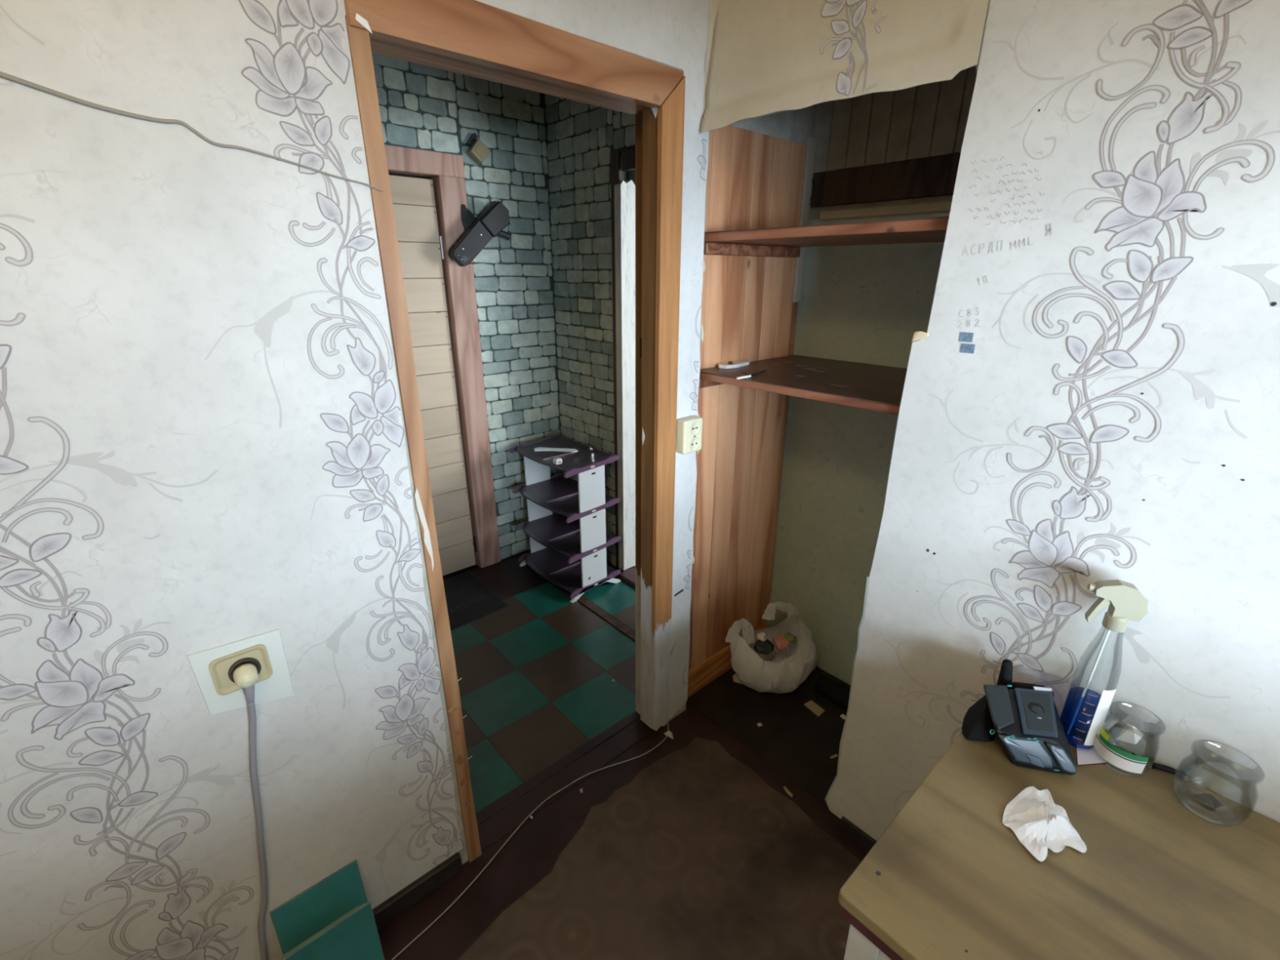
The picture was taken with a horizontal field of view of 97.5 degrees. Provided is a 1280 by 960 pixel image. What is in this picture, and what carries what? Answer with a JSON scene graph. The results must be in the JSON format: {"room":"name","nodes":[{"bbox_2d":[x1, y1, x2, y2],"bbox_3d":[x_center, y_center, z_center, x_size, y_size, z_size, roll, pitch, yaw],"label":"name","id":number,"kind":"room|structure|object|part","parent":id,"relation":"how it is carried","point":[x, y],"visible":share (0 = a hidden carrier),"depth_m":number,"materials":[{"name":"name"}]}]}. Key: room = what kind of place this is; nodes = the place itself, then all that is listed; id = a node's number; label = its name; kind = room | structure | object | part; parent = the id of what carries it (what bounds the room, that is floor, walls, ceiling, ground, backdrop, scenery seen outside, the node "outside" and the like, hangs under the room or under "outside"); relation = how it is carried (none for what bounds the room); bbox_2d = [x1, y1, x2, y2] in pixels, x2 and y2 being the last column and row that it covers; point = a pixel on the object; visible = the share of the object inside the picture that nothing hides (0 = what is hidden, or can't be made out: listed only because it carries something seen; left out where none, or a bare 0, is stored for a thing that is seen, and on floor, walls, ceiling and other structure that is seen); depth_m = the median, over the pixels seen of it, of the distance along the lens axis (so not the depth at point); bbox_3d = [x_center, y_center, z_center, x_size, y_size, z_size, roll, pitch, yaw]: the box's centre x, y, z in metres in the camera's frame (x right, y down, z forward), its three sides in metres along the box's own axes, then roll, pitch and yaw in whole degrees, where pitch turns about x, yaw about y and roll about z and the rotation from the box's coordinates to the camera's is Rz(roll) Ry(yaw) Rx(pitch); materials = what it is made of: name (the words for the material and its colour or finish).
{"room":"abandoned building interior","nodes":[
{"label":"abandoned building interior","id":0,"kind":"room"},
{"bbox_2d":[0,0,709,959],"bbox_3d":[-1.046,0.026,0.788,3.215,2.600,0.122,-17,26,-39],"label":"wall","id":1,"kind":"structure","parent":0,"point":[203,442],"depth_m":0.97,"materials":[{"name":"paint"}]},
{"bbox_2d":[0,4,44,86],"bbox_3d":[-0.963,-0.725,0.501,0.497,0.867,0.001,-17,26,-39],"label":"print","id":2,"kind":"object","parent":1,"relation":"attached to","point":[22,27],"depth_m":0.72},
{"bbox_2d":[0,213,182,637],"bbox_3d":[-0.965,-0.119,0.725,0.497,0.867,0.001,-17,26,-39],"label":"print","id":3,"kind":"object","parent":1,"relation":"attached to","point":[91,464],"depth_m":0.85},
{"bbox_2d":[0,875,256,959],"bbox_3d":[-0.993,0.944,1.095,0.431,0.535,0.001,-17,26,-39],"label":"print","id":4,"kind":"object","parent":1,"relation":"attached to","point":[59,917],"depth_m":1.07},
{"bbox_2d":[0,600,268,959],"bbox_3d":[-0.967,0.486,0.949,0.497,0.867,0.001,-17,26,-39],"label":"print","id":5,"kind":"object","parent":1,"relation":"attached to","point":[127,810],"depth_m":1.00},
{"bbox_2d":[0,71,382,191],"bbox_3d":[-1.302,-0.369,0.307,2.213,0.196,0.013,-17,26,-39],"label":"wire","id":6,"kind":"object","parent":1,"relation":"attached to","point":[2,75],"visible":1,"depth_m":0.81,"materials":[{"name":"beige paint"}]},
{"bbox_2d":[48,0,376,520],"bbox_3d":[-0.685,-0.547,0.831,0.526,1.364,0.001,-17,26,-39],"label":"print","id":7,"kind":"object","parent":1,"relation":"attached to","point":[212,308],"depth_m":0.90},
{"bbox_2d":[186,628,294,715],"bbox_3d":[-0.767,0.384,1.091,0.144,0.170,0.012,-17,26,-39],"label":"wall outlet","id":8,"kind":"object","parent":1,"relation":"attached to","point":[213,668],"visible":0.8,"depth_m":1.08,"materials":[{"name":"white plastic"}]},
{"bbox_2d":[208,644,272,695],"bbox_3d":[-0.768,0.366,1.082,0.092,0.080,0.005,-17,26,-39],"label":"socket","id":9,"kind":"object","parent":8,"relation":"attached to","point":[222,664],"depth_m":1.07,"materials":[{"name":"beige plastic"}]},
{"bbox_2d":[232,663,258,703],"bbox_3d":[-0.756,0.395,1.083,0.039,0.082,0.041,-17,26,-39],"label":"plug","id":10,"kind":"object","parent":8,"relation":"attached to","point":[245,676],"visible":1,"depth_m":1.07,"materials":[{"name":"beige plastic"}]},
{"bbox_2d":[247,700,267,959],"bbox_3d":[-0.830,0.833,1.180,0.040,0.812,0.191,16,25,36],"label":"power cable","id":11,"kind":"object","parent":10,"relation":"attached to","point":[251,708],"visible":1,"depth_m":1.18,"materials":[{"name":"grey plastic"}]},
{"bbox_2d":[172,114,421,786],"bbox_3d":[-0.689,0.059,1.053,0.520,1.364,0.001,-17,26,-39],"label":"print","id":12,"kind":"object","parent":1,"relation":"attached to","point":[295,513],"depth_m":1.04},
{"bbox_2d":[344,466,452,895],"bbox_3d":[-0.609,0.536,1.306,0.302,1.144,0.001,-17,26,-39],"label":"print","id":13,"kind":"object","parent":1,"relation":"attached to","point":[398,748],"depth_m":1.32},
{"bbox_2d":[372,852,462,929],"bbox_3d":[-1.359,1.341,0.887,2.270,0.062,0.018,-17,26,-39],"label":"baseboard","id":14,"kind":"structure","parent":1,"relation":"attached to","point":[385,912],"depth_m":1.51,"materials":[{"name":"brown wood"}]},
{"bbox_2d":[392,706,463,865],"bbox_3d":[-0.553,0.824,1.467,0.150,0.504,0.001,-17,26,-39],"label":"print","id":15,"kind":"object","parent":1,"relation":"attached to","point":[427,813],"depth_m":1.46},
{"bbox_2d":[343,0,685,862],"bbox_3d":[-0.232,0.025,1.550,0.801,2.078,0.135,-17,26,-39],"label":"door frame","id":16,"kind":"structure","parent":1,"relation":"in","point":[474,38],"depth_m":1.35,"materials":[{"name":"brown wood"}]},
{"bbox_3d":[-0.196,-0.893,1.173,0.791,0.093,0.032,-17,26,-39],"label":"lintel trim","id":17,"kind":"part","parent":16,"relation":"part of","materials":[{"name":"brown wood"}]},
{"bbox_3d":[0.076,-0.040,1.737,0.078,2.052,0.016,-17,26,-39],"label":"trim","id":18,"kind":"part","parent":16,"relation":"part of","materials":[{"name":"brown wood"}]},
{"bbox_2d":[682,664,687,684],"bbox_3d":[0.170,0.606,2.071,0.024,0.380,0.001,-17,26,-39],"label":"print","id":19,"kind":"object","parent":1,"relation":"attached to","point":[684,666],"depth_m":2.12},
{"bbox_2d":[683,506,693,589],"bbox_3d":[0.143,0.337,1.945,0.099,1.080,0.001,-17,26,-39],"label":"print","id":20,"kind":"object","parent":1,"relation":"attached to","point":[687,510],"depth_m":1.92},
{"bbox_2d":[675,415,702,454],"bbox_3d":[0.154,-0.140,1.749,0.084,0.108,0.041,-17,26,-39],"label":"double socket","id":21,"kind":"object","parent":1,"relation":"attached to","point":[689,429],"visible":1,"depth_m":1.73,"materials":[{"name":"beige plastic"}]},
{"bbox_2d":[689,436,699,450],"bbox_3d":[0.170,-0.112,1.746,0.045,0.045,0.002,-17,26,-39],"label":"socket","id":22,"kind":"object","parent":21,"relation":"attached to","point":[694,441],"depth_m":1.75,"materials":[{"name":"beige plastic"}]},
{"bbox_2d":[689,421,700,435],"bbox_3d":[0.170,-0.159,1.728,0.045,0.045,0.002,-17,26,-39],"label":"socket","id":23,"kind":"object","parent":21,"relation":"attached to","point":[695,426],"depth_m":1.73,"materials":[{"name":"beige plastic"}]},
{"bbox_2d":[688,306,701,410],"bbox_3d":[0.144,-0.165,1.759,0.099,1.300,0.001,-17,26,-39],"label":"print","id":24,"kind":"object","parent":1,"relation":"attached to","point":[695,312],"depth_m":1.70},
{"bbox_2d":[697,49,706,180],"bbox_3d":[0.146,-0.771,1.536,0.099,1.300,0.001,-17,26,-39],"label":"print","id":25,"kind":"object","parent":1,"relation":"on","point":[701,54],"depth_m":1.48},
{"bbox_2d":[371,53,562,559],"bbox_3d":[-1.522,-0.559,2.368,2.940,2.600,0.130,-17,26,-39],"label":"wall","id":26,"kind":"structure","parent":0,"point":[422,107],"depth_m":2.86,"materials":[{"name":"stone"}]},
{"bbox_2d":[384,144,501,575],"bbox_3d":[-1.204,-0.411,2.686,0.945,2.105,0.104,-17,26,-39],"label":"door","id":27,"kind":"structure","parent":26,"relation":"in","point":[428,188],"depth_m":2.80,"materials":[{"name":"beige wood"}]},
{"bbox_3d":[-1.235,-0.369,2.707,0.706,1.986,0.015,-17,26,-39],"label":"panel","id":28,"kind":"part","parent":27,"relation":"part of","materials":[{"name":"beige wood"}]},
{"bbox_3d":[-0.898,-0.461,2.957,0.127,2.012,0.104,-17,26,-39],"label":"frame","id":29,"kind":"part","parent":27,"relation":"part of","materials":[{"name":"brown wood"}]},
{"bbox_2d":[465,133,490,164],"bbox_3d":[-0.751,-1.538,2.603,0.100,0.126,0.057,-17,26,-39],"label":"box","id":30,"kind":"object","parent":26,"relation":"attached to","point":[477,151],"visible":1,"depth_m":2.58,"materials":[{"name":"beige plastic"}]},
{"bbox_2d":[449,199,511,266],"bbox_3d":[-0.771,-1.177,2.667,0.312,0.304,0.126,-17,26,-39],"label":"handset","id":31,"kind":"object","parent":26,"relation":"attached to","point":[495,218],"depth_m":2.63,"materials":[{"name":"black plastic"}]},
{"bbox_3d":[-0.815,-1.026,2.606,0.043,0.034,0.001,-17,26,-39],"label":"corner plate","id":32,"kind":"part","parent":31,"relation":"part of","materials":[{"name":"grey plastic"}]},
{"bbox_3d":[-0.815,-1.239,2.641,0.072,0.170,0.035,18,27,40],"label":"bracket blade","id":33,"kind":"part","parent":31,"relation":"part of","materials":[{"name":"grey plastic"}]},
{"bbox_3d":[-0.795,-1.234,2.659,0.082,0.130,0.013,7,21,17],"label":"bracket blade","id":34,"kind":"part","parent":31,"relation":"part of","materials":[{"name":"grey plastic"}]},
{"bbox_3d":[-0.665,-1.187,2.712,0.080,0.051,0.032,-14,25,-33],"label":"swivel knob","id":35,"kind":"part","parent":31,"relation":"part of","materials":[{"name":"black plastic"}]},
{"bbox_2d":[544,93,635,566],"bbox_3d":[0.037,-0.670,2.679,0.090,2.600,1.454,-17,26,-39],"label":"wall","id":36,"kind":"structure","parent":0,"point":[581,138],"depth_m":2.85,"materials":[{"name":"stone"}]},
{"bbox_2d":[610,146,635,587],"bbox_3d":[0.202,-0.362,2.570,0.200,2.100,0.902,-17,26,-39],"label":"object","id":37,"kind":"structure","parent":36,"relation":"in","point":[622,193],"depth_m":2.76,"materials":[{"name":"white paint"}]},
{"bbox_3d":[-0.106,-0.464,2.842,0.025,2.100,0.060,-17,26,-39],"label":"casing","id":38,"kind":"part","parent":37,"relation":"part of","materials":[{"name":"wood"}]},
{"bbox_3d":[0.202,-1.291,2.170,0.025,0.080,0.825,-17,26,-39],"label":"head casing","id":39,"kind":"part","parent":37,"relation":"part of","materials":[{"name":"brown wood"}]},
{"bbox_2d":[377,550,868,959],"bbox_3d":[0.031,1.067,1.790,5.600,0.059,3.950,-17,26,-39],"label":"floor","id":40,"kind":"structure","parent":0,"point":[695,846],"depth_m":1.78,"materials":[{"name":"brown"}]},
{"bbox_2d":[269,859,368,955],"bbox_3d":[-0.740,1.073,1.333,0.182,0.253,0.066,-17,26,-39],"label":"tile","id":41,"kind":"object","parent":40,"relation":"on","point":[303,916],"visible":0.5,"depth_m":1.31,"materials":[{"name":"teal tile"}]},
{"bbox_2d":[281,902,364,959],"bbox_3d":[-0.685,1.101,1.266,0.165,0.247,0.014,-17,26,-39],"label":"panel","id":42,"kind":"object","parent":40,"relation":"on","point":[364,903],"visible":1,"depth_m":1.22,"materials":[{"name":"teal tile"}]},
{"bbox_2d":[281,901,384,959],"bbox_3d":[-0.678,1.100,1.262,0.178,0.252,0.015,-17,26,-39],"label":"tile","id":43,"kind":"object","parent":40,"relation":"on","point":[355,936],"visible":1,"depth_m":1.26,"materials":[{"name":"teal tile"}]},
{"bbox_2d":[443,573,508,630],"bbox_3d":[-0.947,0.623,2.912,0.340,0.007,0.452,-17,26,-39],"label":"doormat","id":44,"kind":"object","parent":40,"relation":"on","point":[468,600],"visible":0.75,"depth_m":2.90,"materials":[{"name":"black rubber"}]},
{"bbox_2d":[391,719,668,959],"bbox_3d":[-0.270,0.908,1.720,1.064,0.297,0.104,-19,28,-41],"label":"cord","id":45,"kind":"object","parent":40,"relation":"on","point":[434,921],"visible":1,"depth_m":1.68,"materials":[{"name":"grey plastic"}]},
{"bbox_2d":[509,433,621,603],"bbox_3d":[-0.409,0.187,3.046,0.350,0.736,0.530,-17,26,-39],"label":"shoe rack","id":46,"kind":"object","parent":40,"relation":"on","point":[565,526],"visible":0.98,"depth_m":2.98,"materials":[{"name":"grey plastic"}]},
{"bbox_3d":[-0.578,0.415,3.341,0.336,0.048,0.012,-17,26,-39],"label":"rail","id":47,"kind":"part","parent":46,"relation":"part of","materials":[{"name":"purple plastic"}]},
{"bbox_3d":[-0.577,0.225,3.271,0.336,0.048,0.012,-17,26,-39],"label":"rail","id":48,"kind":"part","parent":46,"relation":"part of","materials":[{"name":"purple plastic"}]},
{"bbox_3d":[-0.576,-0.204,3.112,0.336,0.048,0.012,-17,26,-39],"label":"rail","id":49,"kind":"part","parent":46,"relation":"part of","materials":[{"name":"purple plastic"}]},
{"bbox_3d":[-0.576,0.016,3.194,0.336,0.048,0.012,-17,26,-39],"label":"rail","id":50,"kind":"part","parent":46,"relation":"part of","materials":[{"name":"purple plastic"}]},
{"bbox_2d":[533,447,577,452],"bbox_3d":[-0.439,-0.158,2.936,0.238,0.006,0.053,2,20,5],"label":"shoehorn","id":51,"kind":"object","parent":46,"relation":"on","point":[538,449],"visible":1,"depth_m":2.92,"materials":[{"name":"white plastic"}]},
{"bbox_2d":[553,457,562,464],"bbox_3d":[-0.397,-0.090,2.733,0.034,0.026,0.048,-17,26,-39],"label":"plug adapter","id":52,"kind":"object","parent":46,"relation":"on","point":[557,460],"visible":1,"depth_m":2.72,"materials":[{"name":"white plastic"}]},
{"bbox_3d":[-0.233,-0.070,2.750,0.336,0.048,0.012,-17,26,-39],"label":"rail","id":53,"kind":"part","parent":46,"relation":"part of","materials":[{"name":"purple plastic"}]},
{"bbox_3d":[-0.233,0.151,2.832,0.336,0.048,0.012,-17,26,-39],"label":"rail","id":54,"kind":"part","parent":46,"relation":"part of","materials":[{"name":"purple plastic"}]},
{"bbox_3d":[-0.234,0.360,2.909,0.336,0.048,0.012,-17,26,-39],"label":"rail","id":55,"kind":"part","parent":46,"relation":"part of","materials":[{"name":"purple plastic"}]},
{"bbox_3d":[-0.234,0.549,2.979,0.336,0.048,0.012,-17,26,-39],"label":"rail","id":56,"kind":"part","parent":46,"relation":"part of","materials":[{"name":"purple plastic"}]},
{"bbox_2d":[664,730,673,738],"bbox_3d":[0.104,0.934,2.058,0.033,0.014,0.033,-1,20,-4],"label":"knot","id":57,"kind":"object","parent":40,"relation":"on","point":[668,733],"visible":1,"depth_m":2.06,"materials":[{"name":"beige"}]},
{"bbox_2d":[733,673,743,684],"bbox_3d":[0.413,0.835,2.345,0.046,0.003,0.066,-17,26,-39],"label":"paper scrap","id":58,"kind":"object","parent":40,"relation":"on","point":[735,678],"visible":0.63,"depth_m":2.35,"materials":[{"name":"beige paper"}]},
{"bbox_2d":[725,601,817,693],"bbox_3d":[0.531,0.682,2.257,0.322,0.348,0.305,-17,26,-39],"label":"bag","id":59,"kind":"object","parent":40,"relation":"on","point":[779,671],"visible":0.97,"depth_m":2.20,"materials":[{"name":"white"}]},
{"bbox_3d":[0.399,0.600,2.215,0.120,0.117,0.012,-1,20,-3],"label":"handle","id":60,"kind":"part","parent":59,"relation":"part of","materials":[{"name":"white fabric"}]},
{"bbox_2d":[756,631,767,641],"bbox_3d":[0.488,0.627,2.245,0.038,0.037,0.044,-17,26,-39],"label":"wrapper","id":61,"kind":"object","parent":59,"relation":"in","point":[762,636],"visible":1,"depth_m":2.23,"materials":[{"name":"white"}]},
{"bbox_2d":[753,639,774,654],"bbox_3d":[0.495,0.663,2.236,0.074,0.054,0.075,10,22,24],"label":"wrapper","id":62,"kind":"object","parent":59,"relation":"in","point":[765,647],"visible":0.94,"depth_m":2.21,"materials":[{"name":"grey plastic"}]},
{"bbox_3d":[0.576,0.536,2.282,0.158,0.093,0.012,-1,20,-3],"label":"handle","id":63,"kind":"part","parent":59,"relation":"part of","materials":[{"name":"white fabric"}]},
{"bbox_2d":[772,633,789,649],"bbox_3d":[0.560,0.643,2.231,0.069,0.052,0.063,5,21,14],"label":"wrapper","id":64,"kind":"object","parent":59,"relation":"in","point":[780,642],"visible":0.98,"depth_m":2.21,"materials":[{"name":"orange plastic"}]},
{"bbox_2d":[783,632,796,644],"bbox_3d":[0.595,0.632,2.232,0.052,0.040,0.054,-17,26,-39],"label":"wrapper","id":65,"kind":"object","parent":59,"relation":"in","point":[789,637],"visible":0.86,"depth_m":2.22,"materials":[{"name":"plastic"}]},
{"bbox_2d":[783,786,792,796],"bbox_3d":[0.486,1.024,1.841,0.012,0.002,0.044,-10,23,-27],"label":"paper scrap","id":66,"kind":"object","parent":40,"relation":"on","point":[786,789],"visible":1,"depth_m":1.84,"materials":[{"name":"beige paper"}]},
{"bbox_2d":[804,700,824,716],"bbox_3d":[0.683,0.892,2.192,0.044,0.004,0.074,-12,24,-30],"label":"scrap","id":67,"kind":"object","parent":40,"relation":"on","point":[812,706],"visible":1,"depth_m":2.19,"materials":[{"name":"beige"}]},
{"bbox_2d":[840,714,845,719],"bbox_3d":[0.788,0.908,2.152,0.038,0.003,0.025,0,20,0],"label":"paper scrap","id":68,"kind":"object","parent":40,"relation":"on","point":[842,716],"visible":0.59,"depth_m":2.15,"materials":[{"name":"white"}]},
{"bbox_2d":[838,730,1279,959],"bbox_3d":[0.880,1.013,0.845,0.676,0.712,0.985,-17,26,-39],"label":"table","id":69,"kind":"object","parent":40,"relation":"on","point":[946,879],"visible":0.81,"depth_m":0.88,"materials":[{"name":"brown wood"}]},
{"bbox_3d":[0.365,0.984,0.989,0.048,0.665,0.048,-17,26,-39],"label":"leg","id":70,"kind":"part","parent":69,"relation":"part of","materials":[{"name":"white paint"}]},
{"bbox_2d":[961,658,1076,774],"bbox_3d":[0.749,0.462,1.118,0.178,0.127,0.197,6,21,16],"label":"gadget","id":71,"kind":"object","parent":69,"relation":"on","point":[1024,718],"visible":1,"depth_m":1.08,"materials":[{"name":"black plastic"}]},
{"bbox_3d":[0.708,0.444,1.101,0.045,0.030,0.105,6,21,15],"label":"lid","id":72,"kind":"part","parent":71,"relation":"part of","materials":[{"name":"grey plastic"}]},
{"bbox_3d":[0.774,0.428,1.187,0.038,0.111,0.030,-17,26,-39],"label":"arm","id":73,"kind":"part","parent":71,"relation":"part of","materials":[{"name":"black plastic"}]},
{"bbox_3d":[0.721,0.506,1.050,0.095,0.046,0.023,5,21,14],"label":"glossy panel","id":74,"kind":"part","parent":71,"relation":"part of","materials":[{"name":"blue plastic"}]},
{"bbox_3d":[0.776,0.451,1.093,0.071,0.027,0.126,8,22,21],"label":"recess frame","id":75,"kind":"part","parent":71,"relation":"part of","materials":[{"name":"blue plastic"}]},
{"bbox_3d":[0.776,0.448,1.091,0.052,0.020,0.103,8,22,21],"label":"recess plate","id":76,"kind":"part","parent":71,"relation":"part of","materials":[{"name":"grey plastic"}]},
{"bbox_3d":[0.779,0.514,1.037,0.022,0.045,0.053,-17,26,-39],"label":"glossy corner panel","id":77,"kind":"part","parent":71,"relation":"part of","materials":[{"name":"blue plastic"}]},
{"bbox_2d":[1002,786,1086,861],"bbox_3d":[0.687,0.572,0.960,0.132,0.032,0.125,-4,21,-10],"label":"crumpled tissue","id":78,"kind":"object","parent":69,"relation":"on","point":[1039,824],"visible":1,"depth_m":0.94,"materials":[{"name":"white paper"}]},
{"bbox_2d":[1075,746,1107,765],"bbox_3d":[0.876,0.537,1.099,0.080,0.004,0.045,-2,20,-5],"label":"card","id":79,"kind":"object","parent":69,"relation":"on","point":[1084,757],"visible":0.75,"depth_m":1.09,"materials":[{"name":"white paper"}]},
{"bbox_2d":[1059,579,1147,750],"bbox_3d":[0.873,0.354,1.077,0.066,0.362,0.088,-17,26,-39],"label":"spray bottle","id":80,"kind":"object","parent":69,"relation":"on","point":[1084,712],"visible":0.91,"depth_m":1.07,"materials":[{"name":"clear plastic"}]},
{"bbox_2d":[1093,701,1165,777],"bbox_3d":[0.924,0.493,1.063,0.089,0.112,0.089,-17,26,-39],"label":"glass jar","id":81,"kind":"object","parent":69,"relation":"on","point":[1123,761],"visible":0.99,"depth_m":1.04,"materials":[{"name":"clear glass"}]},
{"bbox_2d":[1115,724,1142,744],"bbox_3d":[0.926,0.478,1.057,0.020,0.044,0.031,-11,23,-28],"label":"paper scrap","id":82,"kind":"object","parent":81,"relation":"in","point":[1126,735],"visible":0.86,"depth_m":1.05,"materials":[{"name":"white paper"}]},
{"bbox_2d":[1131,751,1189,778],"bbox_3d":[0.987,0.545,1.066,0.025,0.011,0.082,-17,26,-39],"label":"knife","id":83,"kind":"object","parent":69,"relation":"on","point":[1157,766],"visible":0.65,"depth_m":1.06,"materials":[{"name":"black plastic"}]},
{"bbox_3d":[1.000,0.548,1.058,0.054,0.011,0.015,14,24,32],"label":"handle","id":84,"kind":"part","parent":83,"relation":"part of","materials":[{"name":"black plastic"}]},
{"bbox_2d":[1173,739,1265,826],"bbox_3d":[1.003,0.528,0.976,0.100,0.108,0.100,-17,26,-39],"label":"glass jar","id":85,"kind":"object","parent":69,"relation":"on","point":[1248,780],"visible":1,"depth_m":0.97,"materials":[{"name":"clear glass"}]},
{"bbox_2d":[1193,793,1222,808],"bbox_3d":[1.007,0.563,0.993,0.024,0.008,0.034,-8,22,-22],"label":"crumb","id":86,"kind":"object","parent":85,"relation":"in","point":[1208,798],"visible":1,"depth_m":0.99,"materials":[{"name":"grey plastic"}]},
{"bbox_2d":[687,104,817,697],"bbox_3d":[0.359,-0.413,1.986,0.610,2.600,0.080,-17,26,-39],"label":"wall","id":87,"kind":"structure","parent":0,"point":[760,172],"depth_m":1.99,"materials":[{"name":"wood"}]},
{"bbox_2d":[629,66,977,684],"bbox_3d":[1.094,-0.762,2.938,1.864,2.600,2.900,-17,26,-39],"label":"wall","id":88,"kind":"structure","parent":0,"point":[894,154],"depth_m":1.96,"materials":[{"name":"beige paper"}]},
{"bbox_3d":[0.936,0.033,1.970,0.030,1.778,1.100,-17,26,-39],"label":"wallpapered panel","id":89,"kind":"part","parent":88,"relation":"part of","materials":[{"name":"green paper"}]},
{"bbox_2d":[700,0,1279,840],"bbox_3d":[0.909,-0.048,0.959,0.075,2.570,2.200,-17,26,-39],"label":"wall","id":90,"kind":"structure","parent":0,"point":[1091,394],"depth_m":1.03,"materials":[{"name":"paint"}]},
{"bbox_2d":[698,355,907,415],"bbox_3d":[0.713,-0.259,1.632,0.564,0.055,1.003,-17,26,-39],"label":"wall shelf","id":91,"kind":"object","parent":90,"relation":"attached to","point":[872,387],"visible":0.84,"depth_m":1.67,"materials":[{"name":"brown paint"}]},
{"bbox_2d":[717,359,750,368],"bbox_3d":[0.320,-0.401,1.915,0.109,0.011,0.210,5,21,12],"label":"case","id":92,"kind":"object","parent":91,"relation":"on","point":[738,363],"visible":0.67,"depth_m":1.86,"materials":[{"name":"white plastic"}]},
{"bbox_2d":[736,369,766,379],"bbox_3d":[0.328,-0.324,1.712,0.053,0.007,0.185,13,24,31],"label":"pen","id":93,"kind":"object","parent":91,"relation":"on","point":[755,374],"visible":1,"depth_m":1.67,"materials":[{"name":"white plastic"}]},
{"bbox_2d":[703,216,949,257],"bbox_3d":[0.694,-0.630,1.475,0.508,0.060,1.003,-17,26,-39],"label":"wall shelf","id":94,"kind":"object","parent":90,"relation":"attached to","point":[780,242],"visible":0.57,"depth_m":1.50,"materials":[{"name":"brown paint"}]},
{"bbox_3d":[0.694,-0.657,1.466,0.506,0.003,1.003,-17,26,-39],"label":"shelf","id":95,"kind":"part","parent":94,"relation":"part of","materials":[{"name":"brown paint"}]},
{"bbox_2d":[820,0,862,24],"bbox_3d":[0.443,-1.194,1.098,0.009,0.498,0.165,-17,26,-39],"label":"print","id":96,"kind":"object","parent":90,"relation":"attached to","point":[832,11],"depth_m":1.19},
{"bbox_2d":[820,0,886,97],"bbox_3d":[0.445,-0.914,1.184,0.020,0.182,0.147,-17,26,-39],"label":"print","id":97,"kind":"object","parent":90,"relation":"attached to","point":[853,33],"depth_m":1.18},
{"bbox_2d":[839,816,876,851],"bbox_3d":[1.066,1.224,1.238,0.012,0.050,1.360,-17,26,-39],"label":"baseboard","id":98,"kind":"structure","parent":90,"relation":"attached to","point":[848,828],"depth_m":1.67,"materials":[{"name":"brown wood"}]},
{"bbox_2d":[897,389,1151,749],"bbox_3d":[0.801,0.264,1.213,0.001,0.867,0.497,-17,26,-39],"label":"print","id":99,"kind":"object","parent":90,"relation":"attached to","point":[1014,503],"depth_m":1.18},
{"bbox_2d":[943,21,1279,522],"bbox_3d":[0.803,-0.342,0.989,0.001,0.867,0.497,-17,26,-39],"label":"print","id":100,"kind":"object","parent":90,"relation":"attached to","point":[1112,266],"depth_m":0.97},
{"bbox_2d":[1010,0,1253,159],"bbox_3d":[0.823,-0.908,0.758,0.001,0.797,0.441,-17,26,-39],"label":"print","id":101,"kind":"object","parent":90,"relation":"attached to","point":[1091,79],"depth_m":0.90},
{"bbox_2d":[1102,619,1231,698],"bbox_3d":[1.078,-0.118,0.741,0.001,1.364,0.526,-17,26,-39],"label":"print","id":102,"kind":"object","parent":90,"relation":"attached to","point":[1162,659],"depth_m":1.03},
{"bbox_2d":[1221,263,1279,306],"bbox_3d":[1.078,-0.633,0.553,0.001,1.170,0.522,-17,26,-39],"label":"print","id":103,"kind":"object","parent":90,"relation":"attached to","point":[1242,285],"depth_m":0.85}
]}

